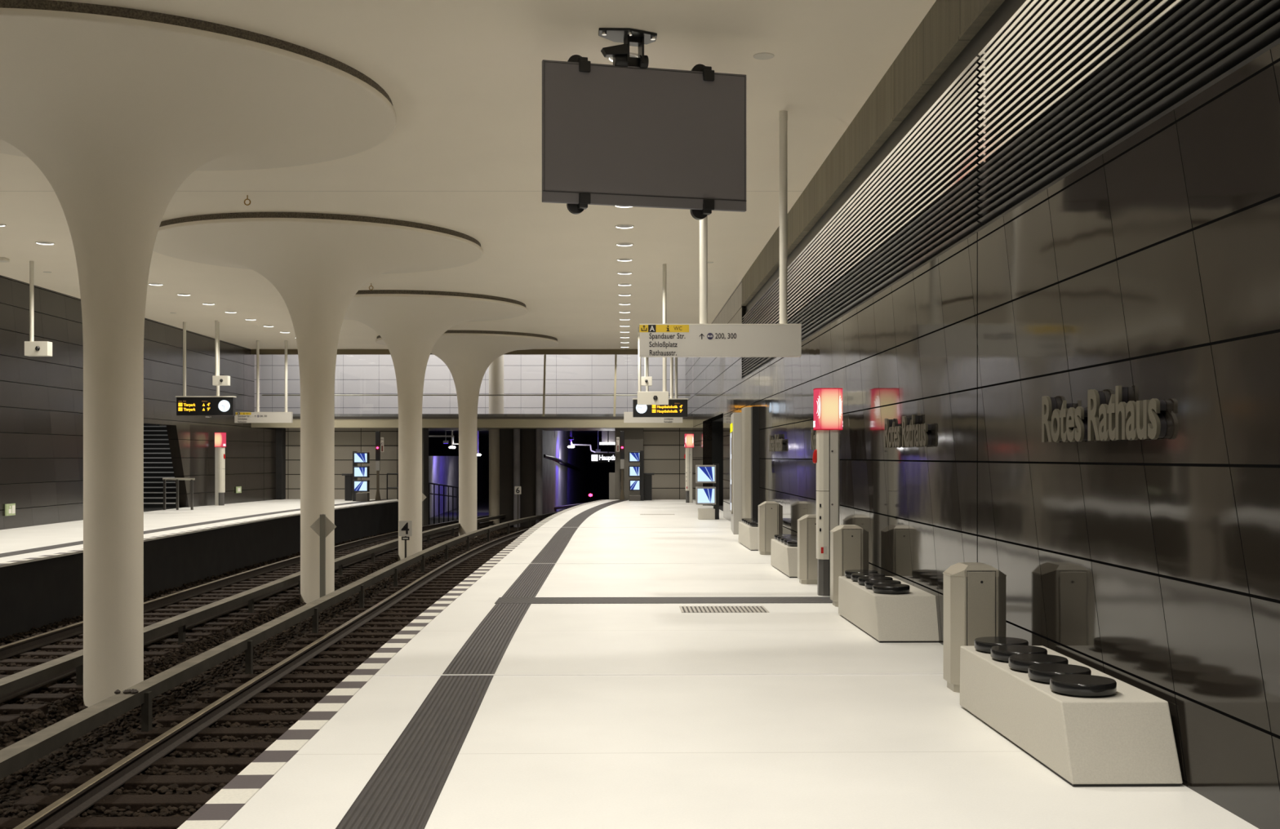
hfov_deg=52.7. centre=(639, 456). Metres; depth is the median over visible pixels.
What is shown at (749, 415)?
fairing
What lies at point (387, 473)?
railing
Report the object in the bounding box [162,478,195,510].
stair railing
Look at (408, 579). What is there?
sleeper
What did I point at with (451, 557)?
sleeper
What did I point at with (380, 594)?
sleeper
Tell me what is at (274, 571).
sleeper
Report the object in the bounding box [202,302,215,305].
recessed light
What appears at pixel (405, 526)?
sign
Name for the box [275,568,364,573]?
sleeper
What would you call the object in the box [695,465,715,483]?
monitor
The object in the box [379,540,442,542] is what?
sleeper
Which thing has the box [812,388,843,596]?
pillar
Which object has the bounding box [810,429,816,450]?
sign
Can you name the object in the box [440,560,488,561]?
sleeper
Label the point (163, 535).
trim
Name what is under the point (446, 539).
sleeper
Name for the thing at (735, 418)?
display cabinet
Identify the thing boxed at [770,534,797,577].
concrete bench
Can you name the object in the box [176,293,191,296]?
recessed light
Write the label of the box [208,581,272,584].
sleeper
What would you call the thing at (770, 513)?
litter bin
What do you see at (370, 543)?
sleeper
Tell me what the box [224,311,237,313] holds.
recessed light
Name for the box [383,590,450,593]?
sleeper
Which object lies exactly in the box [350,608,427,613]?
sleeper
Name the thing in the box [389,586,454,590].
sleeper
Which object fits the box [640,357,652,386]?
box
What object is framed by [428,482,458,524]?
railing
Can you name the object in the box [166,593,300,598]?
sleeper
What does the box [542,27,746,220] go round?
screen
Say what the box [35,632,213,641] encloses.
sleeper
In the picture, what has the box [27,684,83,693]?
sleeper
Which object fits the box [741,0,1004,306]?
trim
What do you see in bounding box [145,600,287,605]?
sleeper
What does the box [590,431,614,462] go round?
destination sign
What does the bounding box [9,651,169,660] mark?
sleeper
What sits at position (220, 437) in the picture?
lamp
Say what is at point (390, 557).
sleeper
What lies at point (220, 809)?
platform edge marking
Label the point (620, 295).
recessed light
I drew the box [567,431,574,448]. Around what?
lamp
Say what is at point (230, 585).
sleeper
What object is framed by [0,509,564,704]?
rail
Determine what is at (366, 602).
sleeper
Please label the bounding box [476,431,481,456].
lamp
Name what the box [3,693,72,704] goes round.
sleeper
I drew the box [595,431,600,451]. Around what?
lamp
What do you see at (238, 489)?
exit sign
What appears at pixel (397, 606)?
sleeper
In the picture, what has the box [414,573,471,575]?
sleeper
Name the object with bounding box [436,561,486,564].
sleeper
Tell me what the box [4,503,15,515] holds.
exit sign
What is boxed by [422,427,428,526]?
pier
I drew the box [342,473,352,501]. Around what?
base cabinet
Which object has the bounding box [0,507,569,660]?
rail
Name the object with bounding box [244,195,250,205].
ceiling hook
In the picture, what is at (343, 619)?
sleeper
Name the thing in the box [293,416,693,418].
trim
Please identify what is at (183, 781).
sleeper
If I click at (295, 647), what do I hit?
sleeper
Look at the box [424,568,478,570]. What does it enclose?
sleeper
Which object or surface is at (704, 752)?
floor
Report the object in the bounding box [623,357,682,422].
hanging sign
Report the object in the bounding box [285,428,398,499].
wall
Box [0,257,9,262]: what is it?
ceiling speaker
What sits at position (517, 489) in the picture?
board
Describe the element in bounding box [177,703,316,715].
sleeper
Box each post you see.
[352,451,369,502]
[513,429,519,527]
[535,429,542,524]
[628,450,644,501]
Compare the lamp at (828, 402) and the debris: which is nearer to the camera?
the debris
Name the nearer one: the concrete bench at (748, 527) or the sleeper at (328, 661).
the sleeper at (328, 661)
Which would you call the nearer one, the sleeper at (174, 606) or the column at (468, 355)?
the sleeper at (174, 606)
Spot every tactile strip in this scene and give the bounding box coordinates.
[0,499,388,557]
[335,499,629,828]
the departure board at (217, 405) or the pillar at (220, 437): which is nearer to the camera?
the departure board at (217, 405)
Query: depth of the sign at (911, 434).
12.08 m
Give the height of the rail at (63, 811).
0.150 m
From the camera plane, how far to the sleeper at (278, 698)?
14.24 m
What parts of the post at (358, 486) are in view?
post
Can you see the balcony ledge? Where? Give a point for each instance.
(433, 424)
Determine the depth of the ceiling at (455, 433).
48.59 m
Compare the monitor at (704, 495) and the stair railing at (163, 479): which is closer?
the monitor at (704, 495)
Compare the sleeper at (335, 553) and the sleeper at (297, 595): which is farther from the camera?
the sleeper at (335, 553)
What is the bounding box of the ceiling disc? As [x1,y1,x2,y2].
[753,52,774,59]
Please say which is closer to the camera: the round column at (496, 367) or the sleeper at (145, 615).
the sleeper at (145, 615)
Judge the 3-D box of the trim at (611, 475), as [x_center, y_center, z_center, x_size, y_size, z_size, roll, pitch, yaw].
[-1.040,1.665,48.350,0.220,2.110,0.700,0,0,0]
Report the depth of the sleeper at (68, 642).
18.55 m
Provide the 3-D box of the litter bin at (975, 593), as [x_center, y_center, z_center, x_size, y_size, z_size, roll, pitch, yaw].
[2.295,1.169,8.858,0.388,0.862,0.362,0,0,-1]
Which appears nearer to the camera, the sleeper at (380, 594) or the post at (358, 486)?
the sleeper at (380, 594)
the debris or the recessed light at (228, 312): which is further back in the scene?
the recessed light at (228, 312)
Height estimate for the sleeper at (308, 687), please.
0.160 m
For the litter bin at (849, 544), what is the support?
on the floor at (704, 752)
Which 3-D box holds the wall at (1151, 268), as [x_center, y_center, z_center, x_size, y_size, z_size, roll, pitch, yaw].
[2.510,-1.975,23.503,0.301,7.250,65.009,0,0,-1]
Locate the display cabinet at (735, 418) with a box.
[729,413,741,534]
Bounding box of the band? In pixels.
[494,596,832,604]
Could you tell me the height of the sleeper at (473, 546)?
0.160 m
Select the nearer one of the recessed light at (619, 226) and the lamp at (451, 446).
the recessed light at (619, 226)
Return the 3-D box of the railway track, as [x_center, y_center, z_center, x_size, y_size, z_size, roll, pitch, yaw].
[-5.650,2.690,26.609,8.054,0.104,40.818,0,0,0]
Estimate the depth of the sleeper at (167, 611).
22.28 m
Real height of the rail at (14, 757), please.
0.490 m
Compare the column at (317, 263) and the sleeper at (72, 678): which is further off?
the column at (317, 263)
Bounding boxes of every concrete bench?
[738,518,758,551]
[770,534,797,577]
[838,569,938,643]
[960,636,1182,786]
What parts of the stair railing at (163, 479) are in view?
post, post, rail, post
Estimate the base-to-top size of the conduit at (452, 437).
0.411 m
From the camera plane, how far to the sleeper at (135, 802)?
9.93 m
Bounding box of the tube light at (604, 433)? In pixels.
[600,431,614,444]
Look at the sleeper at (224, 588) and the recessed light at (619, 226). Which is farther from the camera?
the sleeper at (224, 588)
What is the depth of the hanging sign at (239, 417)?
43.90 m
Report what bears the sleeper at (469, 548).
on the ballast
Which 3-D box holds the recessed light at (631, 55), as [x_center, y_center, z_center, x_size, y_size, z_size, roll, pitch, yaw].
[-0.158,-3.942,12.770,0.340,0.016,0.340,0,0,0]
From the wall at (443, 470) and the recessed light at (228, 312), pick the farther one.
the wall at (443, 470)
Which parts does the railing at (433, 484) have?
post, post, post, rail, post, rail, post, post, post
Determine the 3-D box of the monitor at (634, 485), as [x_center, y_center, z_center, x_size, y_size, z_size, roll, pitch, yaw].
[-0.184,1.037,46.525,0.407,0.407,0.250,0,0,0]
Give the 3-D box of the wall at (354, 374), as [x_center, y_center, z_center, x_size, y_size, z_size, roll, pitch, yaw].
[-8.500,-3.600,53.200,23.000,4.400,0.200,0,0,0]
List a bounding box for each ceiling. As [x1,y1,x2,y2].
[0,0,936,349]
[293,413,691,437]
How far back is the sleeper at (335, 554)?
34.92 m
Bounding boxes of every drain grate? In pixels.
[640,514,674,515]
[679,605,769,613]
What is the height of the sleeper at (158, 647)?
0.160 m
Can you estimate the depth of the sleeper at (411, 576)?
28.52 m
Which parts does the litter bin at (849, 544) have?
lid, door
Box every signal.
[374,431,383,500]
[616,431,624,500]
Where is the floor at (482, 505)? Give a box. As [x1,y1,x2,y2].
[429,494,608,524]
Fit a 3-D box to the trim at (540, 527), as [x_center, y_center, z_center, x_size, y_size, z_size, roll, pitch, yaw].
[0.000,1.597,29.051,4.514,0.006,0.035,0,0,-1]
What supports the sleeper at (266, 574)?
on the ballast
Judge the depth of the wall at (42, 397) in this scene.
31.27 m
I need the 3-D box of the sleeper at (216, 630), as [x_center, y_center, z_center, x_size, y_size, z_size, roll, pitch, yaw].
[-7.707,2.732,19.894,2.560,0.160,0.260,0,0,-1]
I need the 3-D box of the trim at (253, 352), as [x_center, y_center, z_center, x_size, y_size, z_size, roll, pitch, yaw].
[-6.321,-3.855,47.600,16.558,0.190,0.140,0,0,0]
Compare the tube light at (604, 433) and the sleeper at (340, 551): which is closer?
the sleeper at (340, 551)
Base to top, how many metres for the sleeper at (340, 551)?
0.160 m
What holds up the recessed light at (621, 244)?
in the ceiling at (462, 79)
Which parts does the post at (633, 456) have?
post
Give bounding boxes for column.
[0,0,396,707]
[152,212,483,604]
[343,289,527,560]
[375,330,558,537]
[488,355,503,526]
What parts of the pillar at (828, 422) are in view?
panel, panel, door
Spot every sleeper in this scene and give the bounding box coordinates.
[0,644,185,653]
[0,658,153,667]
[0,666,32,675]
[0,675,75,684]
[0,704,48,715]
[0,715,21,726]
[0,816,191,828]
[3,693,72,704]
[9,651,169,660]
[13,794,215,813]
[14,639,199,645]
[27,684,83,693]
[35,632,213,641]
[48,774,237,793]
[53,627,225,635]
[70,622,237,628]
[80,757,256,774]
[107,742,274,755]
[133,728,289,742]
[143,613,259,619]
[143,617,248,624]
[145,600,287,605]
[148,608,269,613]
[155,596,295,600]
[156,715,303,728]
[160,604,278,608]
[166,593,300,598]
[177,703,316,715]
[179,590,298,593]
[190,586,298,590]
[196,693,328,703]
[200,584,298,586]
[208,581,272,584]
[214,683,339,693]
[220,578,339,581]
[231,575,346,578]
[231,674,349,683]
[239,573,351,577]
[247,570,358,573]
[253,666,359,674]
[259,658,367,666]
[261,565,369,568]
[272,651,375,658]
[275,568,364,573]
[284,644,383,651]
[292,564,374,566]
[296,638,391,644]
[297,561,380,564]
[306,632,397,638]
[318,626,404,632]
[326,622,410,627]
[334,552,398,554]
[334,554,398,556]
[334,555,395,559]
[334,557,391,559]
[334,617,416,622]
[336,551,398,552]
[342,549,398,551]
[342,613,422,617]
[349,547,368,549]
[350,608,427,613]
[354,546,424,547]
[357,604,432,608]
[360,544,429,547]
[364,600,436,604]
[366,542,433,544]
[371,596,442,600]
[373,541,438,543]
[377,593,446,596]
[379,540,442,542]
[382,538,446,541]
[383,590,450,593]
[389,537,451,540]
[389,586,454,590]
[393,536,454,538]
[397,583,458,586]
[400,581,462,583]
[405,577,466,581]
[410,575,469,577]
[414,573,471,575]
[419,570,475,573]
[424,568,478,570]
[428,566,480,568]
[432,564,484,566]
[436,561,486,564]
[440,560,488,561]
[448,555,493,558]
[448,558,490,559]
[453,554,496,555]
[457,552,497,554]
[460,551,500,552]
[465,549,502,551]
[469,547,504,549]
[471,546,506,547]
[483,542,511,543]
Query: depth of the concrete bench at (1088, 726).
6.47 m
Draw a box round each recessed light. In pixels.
[35,241,54,244]
[147,283,164,285]
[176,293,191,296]
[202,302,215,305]
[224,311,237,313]
[606,52,638,62]
[614,205,633,208]
[614,224,634,228]
[615,242,633,246]
[616,257,632,261]
[617,271,632,274]
[617,283,631,285]
[617,293,631,296]
[617,302,631,305]
[618,311,631,313]
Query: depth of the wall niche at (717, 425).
42.11 m
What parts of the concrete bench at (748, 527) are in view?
seat, seat, seat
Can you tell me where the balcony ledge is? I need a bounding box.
[159,418,693,431]
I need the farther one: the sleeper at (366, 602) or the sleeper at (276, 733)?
the sleeper at (366, 602)
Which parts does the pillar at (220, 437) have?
door, panel, panel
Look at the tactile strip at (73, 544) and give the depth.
28.32 m
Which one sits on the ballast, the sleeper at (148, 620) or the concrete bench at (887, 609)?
the sleeper at (148, 620)
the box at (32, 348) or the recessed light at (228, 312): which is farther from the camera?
the recessed light at (228, 312)
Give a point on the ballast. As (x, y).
(37, 788)
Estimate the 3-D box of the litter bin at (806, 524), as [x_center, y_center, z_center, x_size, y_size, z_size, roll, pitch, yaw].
[2.190,1.169,16.298,0.388,0.862,0.362,0,0,-1]
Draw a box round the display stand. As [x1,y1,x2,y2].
[695,463,719,519]
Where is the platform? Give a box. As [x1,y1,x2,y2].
[0,499,398,567]
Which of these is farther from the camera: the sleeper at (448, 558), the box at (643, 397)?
the sleeper at (448, 558)
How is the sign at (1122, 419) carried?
attached to the wall at (1151, 268)
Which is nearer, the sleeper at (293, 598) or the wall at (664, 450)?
the sleeper at (293, 598)
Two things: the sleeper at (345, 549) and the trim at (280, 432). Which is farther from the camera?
the trim at (280, 432)
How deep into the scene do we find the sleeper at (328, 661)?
16.72 m
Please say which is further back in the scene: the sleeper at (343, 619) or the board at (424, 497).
the board at (424, 497)
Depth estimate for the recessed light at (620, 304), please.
33.39 m
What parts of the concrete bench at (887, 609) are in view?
seat, seat, seat, seat, seat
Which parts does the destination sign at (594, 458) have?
panel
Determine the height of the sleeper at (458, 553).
0.160 m
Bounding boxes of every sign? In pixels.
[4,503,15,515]
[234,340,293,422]
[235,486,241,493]
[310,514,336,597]
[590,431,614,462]
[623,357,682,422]
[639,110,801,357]
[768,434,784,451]
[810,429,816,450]
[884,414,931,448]
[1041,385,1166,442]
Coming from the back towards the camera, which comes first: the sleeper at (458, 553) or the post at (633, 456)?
the post at (633, 456)
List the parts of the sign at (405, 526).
post, plate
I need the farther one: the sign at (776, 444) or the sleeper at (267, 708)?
the sign at (776, 444)
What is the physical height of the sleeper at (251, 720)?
0.160 m
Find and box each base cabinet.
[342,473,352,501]
[644,473,654,500]
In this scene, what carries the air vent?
in the wall at (1151, 268)
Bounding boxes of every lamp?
[214,432,226,447]
[443,431,448,444]
[448,431,455,448]
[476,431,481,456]
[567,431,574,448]
[568,431,573,439]
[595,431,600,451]
[684,434,693,448]
[813,388,842,430]
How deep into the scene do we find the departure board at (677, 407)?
39.30 m
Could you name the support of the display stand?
on the floor at (704, 752)
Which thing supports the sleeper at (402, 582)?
on the ballast
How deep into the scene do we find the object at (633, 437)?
48.01 m
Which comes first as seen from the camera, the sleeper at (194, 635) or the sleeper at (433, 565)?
the sleeper at (194, 635)
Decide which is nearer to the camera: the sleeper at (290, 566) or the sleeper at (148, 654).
the sleeper at (148, 654)
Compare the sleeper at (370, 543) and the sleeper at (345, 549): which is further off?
the sleeper at (370, 543)
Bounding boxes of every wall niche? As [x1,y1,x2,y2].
[143,423,179,511]
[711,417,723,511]
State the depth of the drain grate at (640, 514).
35.47 m
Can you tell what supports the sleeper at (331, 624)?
on the ballast
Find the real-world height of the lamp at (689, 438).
0.477 m
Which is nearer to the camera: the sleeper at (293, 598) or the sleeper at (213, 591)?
the sleeper at (293, 598)
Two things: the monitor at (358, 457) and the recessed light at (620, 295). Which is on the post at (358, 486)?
the monitor at (358, 457)
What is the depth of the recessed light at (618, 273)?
27.75 m
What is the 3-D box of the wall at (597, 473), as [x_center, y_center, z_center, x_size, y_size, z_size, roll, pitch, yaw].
[-5.000,0.650,95.150,34.000,4.500,0.300,0,0,0]
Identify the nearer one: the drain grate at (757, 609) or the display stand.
the drain grate at (757, 609)
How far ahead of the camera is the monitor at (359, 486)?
45.90 m
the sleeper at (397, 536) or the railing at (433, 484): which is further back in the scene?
the railing at (433, 484)
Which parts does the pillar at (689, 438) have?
panel, panel, door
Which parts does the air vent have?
frame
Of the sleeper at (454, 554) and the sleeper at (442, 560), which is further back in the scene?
the sleeper at (454, 554)
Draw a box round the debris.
[114,688,138,693]
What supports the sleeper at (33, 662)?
on the ballast
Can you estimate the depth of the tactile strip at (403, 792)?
7.67 m
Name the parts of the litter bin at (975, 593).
lid, door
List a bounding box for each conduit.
[428,435,458,444]
[570,440,614,453]
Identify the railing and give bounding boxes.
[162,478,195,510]
[262,354,689,416]
[386,473,398,500]
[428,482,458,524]
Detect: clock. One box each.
[217,400,230,412]
[635,404,647,413]
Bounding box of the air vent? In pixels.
[742,0,1279,378]
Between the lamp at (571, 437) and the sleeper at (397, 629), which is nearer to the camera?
the sleeper at (397, 629)
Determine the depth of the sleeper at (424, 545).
38.79 m
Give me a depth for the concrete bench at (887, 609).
11.20 m
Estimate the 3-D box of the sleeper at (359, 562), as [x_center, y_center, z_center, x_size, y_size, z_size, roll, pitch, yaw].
[-7.823,2.732,32.405,2.560,0.160,0.260,0,0,1]
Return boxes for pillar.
[214,432,226,506]
[684,434,693,502]
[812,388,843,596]
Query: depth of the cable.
58.84 m
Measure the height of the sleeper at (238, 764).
0.160 m
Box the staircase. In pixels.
[143,426,179,507]
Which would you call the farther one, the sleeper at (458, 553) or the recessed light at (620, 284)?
the sleeper at (458, 553)
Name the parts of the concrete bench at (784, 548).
seat, seat, seat, seat, seat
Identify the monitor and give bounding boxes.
[353,452,369,463]
[353,466,369,477]
[353,480,369,492]
[628,451,640,462]
[628,466,640,476]
[629,480,640,491]
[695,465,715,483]
[695,486,715,505]
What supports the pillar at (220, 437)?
on the platform
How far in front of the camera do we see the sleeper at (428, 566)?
31.04 m
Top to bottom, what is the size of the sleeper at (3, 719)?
0.160 m
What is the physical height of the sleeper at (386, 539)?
0.160 m
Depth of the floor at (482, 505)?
69.05 m
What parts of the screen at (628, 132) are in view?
arm, ceiling plate, plate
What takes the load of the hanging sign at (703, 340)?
hanging from the ceiling at (462, 79)
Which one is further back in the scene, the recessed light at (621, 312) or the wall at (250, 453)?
the wall at (250, 453)
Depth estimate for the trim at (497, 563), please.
19.23 m
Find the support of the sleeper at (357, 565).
on the ballast
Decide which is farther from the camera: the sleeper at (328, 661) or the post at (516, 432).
the post at (516, 432)
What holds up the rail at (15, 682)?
on the ballast
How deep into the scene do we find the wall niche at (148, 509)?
40.09 m
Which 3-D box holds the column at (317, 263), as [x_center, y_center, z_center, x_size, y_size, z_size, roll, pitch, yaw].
[-5.960,-0.625,23.850,6.067,6.690,6.067,0,0,17]
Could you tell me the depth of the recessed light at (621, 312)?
35.28 m
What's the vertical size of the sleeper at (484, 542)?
0.160 m
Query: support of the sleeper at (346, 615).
on the ballast
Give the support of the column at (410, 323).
on the ballast
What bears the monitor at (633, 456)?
on the post at (633, 456)
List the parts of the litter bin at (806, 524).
lid, door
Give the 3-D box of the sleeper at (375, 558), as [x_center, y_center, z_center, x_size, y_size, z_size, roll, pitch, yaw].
[-7.808,2.732,33.694,2.560,0.160,0.260,0,0,1]
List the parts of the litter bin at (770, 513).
lid, door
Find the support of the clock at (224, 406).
on the departure board at (217, 405)
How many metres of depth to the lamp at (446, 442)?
59.95 m
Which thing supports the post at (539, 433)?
on the ballast
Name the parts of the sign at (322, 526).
post, plate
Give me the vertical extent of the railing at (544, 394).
2.310 m
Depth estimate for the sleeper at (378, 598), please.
24.16 m
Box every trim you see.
[0,500,398,565]
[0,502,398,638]
[250,349,638,355]
[253,427,285,499]
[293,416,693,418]
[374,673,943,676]
[497,563,770,564]
[539,527,660,528]
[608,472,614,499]
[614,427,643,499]
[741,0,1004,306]
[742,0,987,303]
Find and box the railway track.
[0,529,519,828]
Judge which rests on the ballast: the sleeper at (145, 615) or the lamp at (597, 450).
the sleeper at (145, 615)
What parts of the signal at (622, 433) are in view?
number plate, post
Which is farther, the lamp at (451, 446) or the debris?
the lamp at (451, 446)
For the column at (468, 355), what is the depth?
42.96 m
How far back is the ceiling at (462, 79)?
17.40 m
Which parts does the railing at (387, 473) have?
post, post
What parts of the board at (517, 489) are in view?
plate, post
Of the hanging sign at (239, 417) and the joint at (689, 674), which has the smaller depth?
the joint at (689, 674)
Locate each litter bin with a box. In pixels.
[758,501,782,555]
[796,514,817,584]
[830,524,869,607]
[942,562,1006,693]
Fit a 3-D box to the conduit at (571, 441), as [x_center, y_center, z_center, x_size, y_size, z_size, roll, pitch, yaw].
[-2.331,-0.440,61.792,0.317,0.576,4.908,0,0,23]
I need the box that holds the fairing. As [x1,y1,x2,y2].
[741,406,759,519]
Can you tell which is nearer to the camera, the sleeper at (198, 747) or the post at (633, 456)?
the sleeper at (198, 747)
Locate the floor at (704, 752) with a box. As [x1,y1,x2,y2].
[220,499,1258,828]
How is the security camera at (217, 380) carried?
hanging from the ceiling at (462, 79)
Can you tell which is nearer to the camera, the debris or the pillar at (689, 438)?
the debris
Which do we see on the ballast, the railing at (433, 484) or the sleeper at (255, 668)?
the sleeper at (255, 668)
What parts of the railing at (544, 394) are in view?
handrail, post, post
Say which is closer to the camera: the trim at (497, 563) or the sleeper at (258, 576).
the trim at (497, 563)
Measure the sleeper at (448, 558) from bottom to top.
0.160 m
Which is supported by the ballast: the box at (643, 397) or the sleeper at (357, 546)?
the sleeper at (357, 546)
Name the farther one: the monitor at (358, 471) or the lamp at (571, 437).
the lamp at (571, 437)
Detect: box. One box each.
[24,261,52,356]
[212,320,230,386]
[637,263,668,404]
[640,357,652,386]
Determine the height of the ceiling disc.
0.008 m
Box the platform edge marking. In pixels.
[177,499,606,828]
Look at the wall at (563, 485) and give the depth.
62.58 m
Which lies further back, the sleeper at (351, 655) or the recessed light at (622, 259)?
the recessed light at (622, 259)
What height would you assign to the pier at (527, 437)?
4.120 m
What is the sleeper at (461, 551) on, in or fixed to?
on the ballast
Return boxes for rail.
[0,502,586,697]
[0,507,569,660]
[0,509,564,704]
[0,511,560,780]
[13,527,531,828]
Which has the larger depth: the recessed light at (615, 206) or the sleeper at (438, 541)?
the sleeper at (438, 541)
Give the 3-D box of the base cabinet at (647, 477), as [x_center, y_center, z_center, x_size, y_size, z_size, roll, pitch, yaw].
[0.313,1.103,47.075,0.413,0.995,0.450,0,0,0]
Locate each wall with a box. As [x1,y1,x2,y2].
[0,275,254,529]
[190,425,275,507]
[254,355,685,413]
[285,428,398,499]
[428,437,614,494]
[428,456,486,518]
[542,430,586,519]
[643,428,692,499]
[685,43,1279,828]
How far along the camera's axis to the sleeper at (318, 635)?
19.20 m
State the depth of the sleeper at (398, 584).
26.69 m
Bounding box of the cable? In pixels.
[543,454,580,471]
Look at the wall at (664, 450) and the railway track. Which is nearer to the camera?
the railway track
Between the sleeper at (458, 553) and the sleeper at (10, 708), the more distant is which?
the sleeper at (458, 553)
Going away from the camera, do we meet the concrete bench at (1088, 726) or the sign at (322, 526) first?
the concrete bench at (1088, 726)
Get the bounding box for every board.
[175,321,236,417]
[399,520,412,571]
[422,493,426,502]
[514,486,520,531]
[632,327,688,419]
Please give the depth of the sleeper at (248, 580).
27.86 m
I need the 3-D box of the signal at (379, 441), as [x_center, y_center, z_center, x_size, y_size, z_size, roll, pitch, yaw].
[-9.535,0.343,47.252,0.305,2.514,0.216,0,0,0]
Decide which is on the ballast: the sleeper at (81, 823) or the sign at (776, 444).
the sleeper at (81, 823)
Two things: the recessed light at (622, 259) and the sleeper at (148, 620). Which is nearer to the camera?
the sleeper at (148, 620)
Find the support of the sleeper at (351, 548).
on the ballast
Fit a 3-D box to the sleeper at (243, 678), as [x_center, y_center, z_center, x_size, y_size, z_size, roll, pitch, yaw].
[-3.625,2.732,15.609,2.560,0.160,0.260,0,0,-1]
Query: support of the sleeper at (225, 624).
on the ballast
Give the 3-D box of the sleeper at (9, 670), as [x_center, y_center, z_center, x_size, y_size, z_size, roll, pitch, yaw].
[-7.654,2.732,16.170,2.560,0.160,0.260,0,0,-1]
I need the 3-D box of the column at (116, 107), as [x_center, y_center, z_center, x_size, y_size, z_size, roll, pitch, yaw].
[-5.750,-0.625,14.100,6.067,6.690,6.067,0,0,17]
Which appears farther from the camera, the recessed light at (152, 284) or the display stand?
the display stand
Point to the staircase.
(157, 462)
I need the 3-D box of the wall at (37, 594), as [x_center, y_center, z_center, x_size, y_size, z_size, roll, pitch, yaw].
[-9.137,2.178,19.917,1.428,1.085,58.234,0,0,0]
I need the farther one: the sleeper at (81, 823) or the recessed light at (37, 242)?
the recessed light at (37, 242)
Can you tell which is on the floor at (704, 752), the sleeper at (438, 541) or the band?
the band
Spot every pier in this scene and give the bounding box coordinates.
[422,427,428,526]
[499,429,535,527]
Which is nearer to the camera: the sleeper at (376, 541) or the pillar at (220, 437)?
the sleeper at (376, 541)
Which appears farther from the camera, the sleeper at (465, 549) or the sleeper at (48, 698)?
the sleeper at (465, 549)
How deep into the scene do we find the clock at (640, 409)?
39.30 m
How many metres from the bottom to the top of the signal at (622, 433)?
2.528 m
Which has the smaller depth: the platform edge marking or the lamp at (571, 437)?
the platform edge marking
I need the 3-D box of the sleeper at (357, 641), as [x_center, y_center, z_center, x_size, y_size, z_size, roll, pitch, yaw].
[-3.671,2.732,18.709,2.560,0.160,0.260,0,0,-1]
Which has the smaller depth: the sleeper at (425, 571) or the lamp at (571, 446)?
the sleeper at (425, 571)
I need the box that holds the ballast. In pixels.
[0,520,532,817]
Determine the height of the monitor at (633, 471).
0.407 m
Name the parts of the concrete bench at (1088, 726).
seat, seat, seat, seat, seat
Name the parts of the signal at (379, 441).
post, number plate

